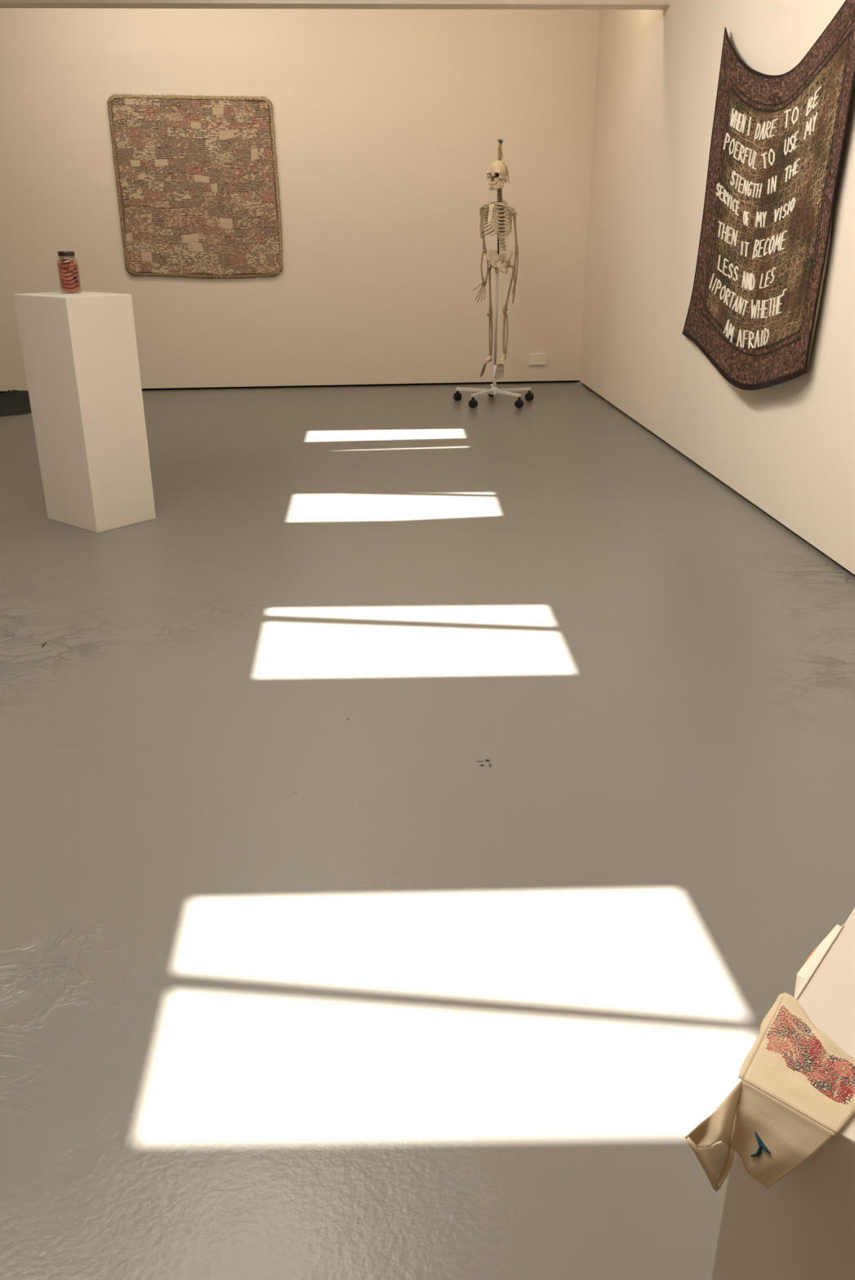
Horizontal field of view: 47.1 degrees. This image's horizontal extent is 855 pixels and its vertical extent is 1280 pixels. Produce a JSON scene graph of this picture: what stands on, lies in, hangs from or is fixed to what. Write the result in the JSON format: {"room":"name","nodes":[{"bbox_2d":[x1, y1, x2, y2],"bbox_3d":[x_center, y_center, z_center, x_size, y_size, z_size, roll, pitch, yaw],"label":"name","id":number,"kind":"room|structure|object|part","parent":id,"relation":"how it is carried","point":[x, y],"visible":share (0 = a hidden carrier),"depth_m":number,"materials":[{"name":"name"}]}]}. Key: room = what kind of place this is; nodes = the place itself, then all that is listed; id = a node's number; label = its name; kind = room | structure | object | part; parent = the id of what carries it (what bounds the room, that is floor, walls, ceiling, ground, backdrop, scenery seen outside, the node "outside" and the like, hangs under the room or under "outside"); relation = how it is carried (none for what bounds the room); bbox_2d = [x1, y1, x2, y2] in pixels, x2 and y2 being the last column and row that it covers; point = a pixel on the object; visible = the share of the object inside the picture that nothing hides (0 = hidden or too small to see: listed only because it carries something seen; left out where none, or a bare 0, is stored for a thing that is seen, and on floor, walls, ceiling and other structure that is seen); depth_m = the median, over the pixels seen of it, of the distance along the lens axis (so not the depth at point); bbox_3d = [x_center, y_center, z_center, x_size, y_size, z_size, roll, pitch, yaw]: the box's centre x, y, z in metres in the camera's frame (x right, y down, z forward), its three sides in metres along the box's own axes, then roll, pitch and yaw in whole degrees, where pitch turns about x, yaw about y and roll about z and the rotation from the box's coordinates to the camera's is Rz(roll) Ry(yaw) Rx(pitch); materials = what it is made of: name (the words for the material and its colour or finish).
{"room":"museum","nodes":[
{"label":"museum","id":0,"kind":"room"},
{"bbox_2d":[0,8,599,391],"bbox_3d":[-2.060,-4.046,8.668,7.156,3.530,0.120,-3,23,-7],"label":"wall","id":1,"kind":"structure","parent":0,"point":[389,123],"depth_m":8.76,"materials":[{"name":"paint"}]},
{"bbox_2d":[106,93,283,279],"bbox_3d":[-2.007,-3.957,8.626,1.423,1.485,0.028,-3,23,-7],"label":"quilt","id":2,"kind":"object","parent":1,"relation":"attached to","point":[197,177],"visible":1,"depth_m":8.61,"materials":[{"name":"multicoloured fabric"}]},
{"bbox_2d":[0,380,580,392],"bbox_3d":[-2.059,-2.408,9.351,7.396,0.021,0.025,-3,23,-7],"label":"baseboard","id":3,"kind":"structure","parent":1,"relation":"attached to","point":[553,380],"depth_m":9.50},
{"bbox_2d":[528,353,546,364],"bbox_3d":[1.077,-2.743,9.583,0.177,0.108,0.022,-3,23,-7],"label":"wall plate","id":4,"kind":"object","parent":1,"relation":"attached to","point":[534,358],"visible":1,"depth_m":9.57,"materials":[{"name":"plastic"}]},
{"bbox_2d":[0,382,854,1279],"bbox_3d":[-1.666,-0.064,3.909,8.148,0.100,12.941,0,23,0],"label":"floor","id":5,"kind":"structure","parent":0,"point":[259,856],"depth_m":2.44,"materials":[{"name":"paint"}]},
{"bbox_2d":[0,389,31,416],"bbox_3d":[-3.977,-2.039,8.313,1.997,0.142,1.150,-6,24,-15],"label":"blanket","id":6,"kind":"object","parent":5,"relation":"on","point":[14,402],"visible":0.47,"depth_m":8.39,"materials":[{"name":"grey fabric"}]},
{"bbox_2d":[13,290,155,533],"bbox_3d":[-1.708,-1.151,4.934,0.451,1.113,0.348,17,28,35],"label":"plinth","id":7,"kind":"object","parent":5,"relation":"on","point":[79,349],"visible":1,"depth_m":4.79,"materials":[{"name":"paint"}]},
{"bbox_2d":[57,251,81,292],"bbox_3d":[-1.738,-1.782,4.754,0.097,0.189,0.097,0,23,0],"label":"jar","id":8,"kind":"object","parent":7,"relation":"on","point":[60,253],"visible":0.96,"depth_m":4.69,"materials":[{"name":"clear glass"}]},
{"bbox_2d":[58,266,66,273],"bbox_3d":[-1.759,-1.783,4.725,0.057,0.028,0.021,17,28,36],"label":"finger","id":9,"kind":"object","parent":8,"relation":"in","point":[60,269],"visible":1,"depth_m":4.72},
{"bbox_2d":[57,262,68,267],"bbox_3d":[-1.759,-1.804,4.725,0.034,0.023,0.076,-18,29,-37],"label":"finger","id":10,"kind":"object","parent":8,"relation":"in","point":[60,264],"visible":1,"depth_m":4.71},
{"bbox_2d":[60,258,67,264],"bbox_3d":[-1.752,-1.823,4.725,0.024,0.022,0.049,-17,28,-35],"label":"finger","id":11,"kind":"object","parent":8,"relation":"in","point":[63,261],"visible":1,"depth_m":4.71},
{"bbox_2d":[58,271,72,276],"bbox_3d":[-1.750,-1.767,4.732,0.074,0.030,0.031,10,25,22],"label":"finger","id":12,"kind":"object","parent":8,"relation":"in","point":[62,274],"visible":1,"depth_m":4.72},
{"bbox_3d":[-1.738,-1.860,4.722,0.078,0.021,0.078,0,23,0],"label":"lid","id":13,"kind":"part","parent":8,"relation":"part of","materials":[{"name":"paint"}]},
{"bbox_2d":[60,275,74,280],"bbox_3d":[-1.738,-1.746,4.735,0.066,0.024,0.027,0,23,0],"label":"finger","id":14,"kind":"object","parent":8,"relation":"in","point":[72,277],"visible":1,"depth_m":4.73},
{"bbox_2d":[61,279,75,284],"bbox_3d":[-1.737,-1.730,4.742,0.064,0.025,0.026,0,23,0],"label":"finger","id":15,"kind":"object","parent":8,"relation":"in","point":[64,282],"visible":1,"depth_m":4.74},
{"bbox_2d":[65,262,71,288],"bbox_3d":[-1.739,-1.760,4.751,0.016,0.129,0.016,9,24,21],"label":"finger","id":16,"kind":"object","parent":8,"relation":"in","point":[67,264],"visible":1,"depth_m":4.74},
{"bbox_2d":[62,282,78,288],"bbox_3d":[-1.730,-1.717,4.752,0.076,0.028,0.034,-6,24,-15],"label":"finger","id":17,"kind":"object","parent":8,"relation":"in","point":[75,284],"visible":1,"depth_m":4.74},
{"bbox_2d":[66,258,73,262],"bbox_3d":[-1.718,-1.828,4.729,0.019,0.019,0.041,6,23,13],"label":"finger","id":18,"kind":"object","parent":8,"relation":"in","point":[69,260],"visible":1,"depth_m":4.72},
{"bbox_2d":[62,286,79,292],"bbox_3d":[-1.730,-1.701,4.759,0.076,0.028,0.034,-7,24,-16],"label":"finger","id":19,"kind":"object","parent":8,"relation":"in","point":[75,289],"visible":1,"depth_m":4.75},
{"bbox_2d":[68,262,75,288],"bbox_3d":[-1.728,-1.766,4.765,0.016,0.129,0.016,9,24,21],"label":"finger","id":20,"kind":"object","parent":8,"relation":"in","point":[68,263],"visible":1,"depth_m":4.76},
{"bbox_2d":[66,266,77,271],"bbox_3d":[-1.710,-1.796,4.742,0.033,0.027,0.075,4,23,10],"label":"finger","id":21,"kind":"object","parent":8,"relation":"in","point":[72,268],"visible":0.97,"depth_m":4.72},
{"bbox_2d":[68,262,77,266],"bbox_3d":[-1.706,-1.811,4.734,0.024,0.018,0.064,5,23,12],"label":"finger","id":22,"kind":"object","parent":8,"relation":"in","point":[71,264],"visible":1,"depth_m":4.72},
{"bbox_2d":[71,269,78,275],"bbox_3d":[-1.708,-1.784,4.761,0.028,0.030,0.070,-5,23,-12],"label":"finger","id":23,"kind":"object","parent":8,"relation":"in","point":[75,271],"visible":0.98,"depth_m":4.74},
{"bbox_2d":[476,759,492,766],"bbox_3d":[0.165,0.351,2.785,0.038,0.002,0.043,-7,24,-16],"label":"chip","id":24,"kind":"object","parent":5,"relation":"on","point":[486,760],"visible":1,"depth_m":2.80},
{"bbox_2d":[453,269,533,408],"bbox_3d":[0.584,-2.603,8.410,0.711,1.107,0.673,0,23,0],"label":"stand","id":25,"kind":"object","parent":5,"relation":"on","point":[493,391],"visible":1,"depth_m":8.46,"materials":[{"name":"white paint"}]},
{"bbox_3d":[0.417,-2.195,8.608,0.343,0.026,0.030,7,24,17],"label":"leg","id":26,"kind":"part","parent":25,"relation":"part of","materials":[{"name":"white paint"}]},
{"bbox_3d":[0.480,-2.120,8.428,0.030,0.026,0.343,16,27,33],"label":"leg","id":27,"kind":"part","parent":25,"relation":"part of","materials":[{"name":"white paint"}]},
{"bbox_2d":[472,138,518,378],"bbox_3d":[0.564,-3.118,8.120,0.366,1.846,0.290,0,23,0],"label":"skeleton","id":28,"kind":"object","parent":25,"relation":"hanging from","point":[497,171],"visible":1,"depth_m":8.05},
{"bbox_3d":[0.498,-3.521,8.084,0.148,0.147,0.052,0,23,0],"label":"shoulder blade","id":29,"kind":"part","parent":28,"relation":"part of","materials":[{"name":"beige plastic"}]},
{"bbox_3d":[0.586,-3.292,8.123,0.021,0.176,0.014,0,23,0],"label":"spine rod","id":30,"kind":"part","parent":28,"relation":"part of","materials":[{"name":"black metal"}]},
{"bbox_3d":[0.675,-3.450,7.994,0.041,0.137,0.134,-4,23,-9],"label":"shoulder blade","id":31,"kind":"part","parent":28,"relation":"part of","materials":[{"name":"beige plastic"}]},
{"bbox_3d":[0.686,-2.120,8.428,0.026,0.022,0.339,-16,27,-33],"label":"leg","id":32,"kind":"part","parent":25,"relation":"part of","materials":[{"name":"white paint"}]},
{"bbox_3d":[0.749,-2.195,8.608,0.339,0.022,0.026,-7,24,-17],"label":"leg","id":33,"kind":"part","parent":25,"relation":"part of","materials":[{"name":"white paint"}]},
{"bbox_2d":[710,907,854,1279],"bbox_3d":[0.643,0.713,1.145,0.460,0.600,0.460,17,28,35],"label":"plinth","id":34,"kind":"object","parent":5,"relation":"on","point":[801,1226],"visible":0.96,"depth_m":1.03,"materials":[{"name":"paint"}]},
{"bbox_2d":[684,992,854,1191],"bbox_3d":[0.373,0.499,1.016,0.133,0.128,0.225,18,28,36],"label":"embroidered cloth","id":35,"kind":"object","parent":34,"relation":"on","point":[795,1092],"visible":1,"depth_m":0.98,"materials":[{"name":"beige fabric"}]},
{"bbox_2d":[793,924,843,999],"bbox_3d":[0.506,0.409,1.260,0.038,0.132,0.337,16,28,34],"label":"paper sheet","id":36,"kind":"object","parent":34,"relation":"on","point":[803,975],"visible":0.86,"depth_m":1.23,"materials":[{"name":"white paper"}]},
{"bbox_2d":[577,0,854,574],"bbox_3d":[1.932,-1.758,3.204,0.120,3.530,12.684,-1,23,-3],"label":"wall","id":37,"kind":"structure","parent":0,"point":[787,448],"depth_m":6.26,"materials":[{"name":"paint"}]},
{"bbox_2d":[0,0,670,9],"bbox_3d":[-1.962,-4.584,6.493,7.278,0.658,0.180,0,23,-1],"label":"ceiling","id":38,"kind":"structure","parent":37,"relation":"attached to","point":[163,4],"depth_m":6.58,"materials":[{"name":"paint"}]},
{"bbox_2d":[681,0,854,390],"bbox_3d":[1.683,-2.310,5.174,0.100,1.829,2.013,-1,23,-4],"label":"banner","id":39,"kind":"object","parent":37,"relation":"attached to","point":[777,141],"visible":1,"depth_m":4.85,"materials":[{"name":"fabric"}]}
]}

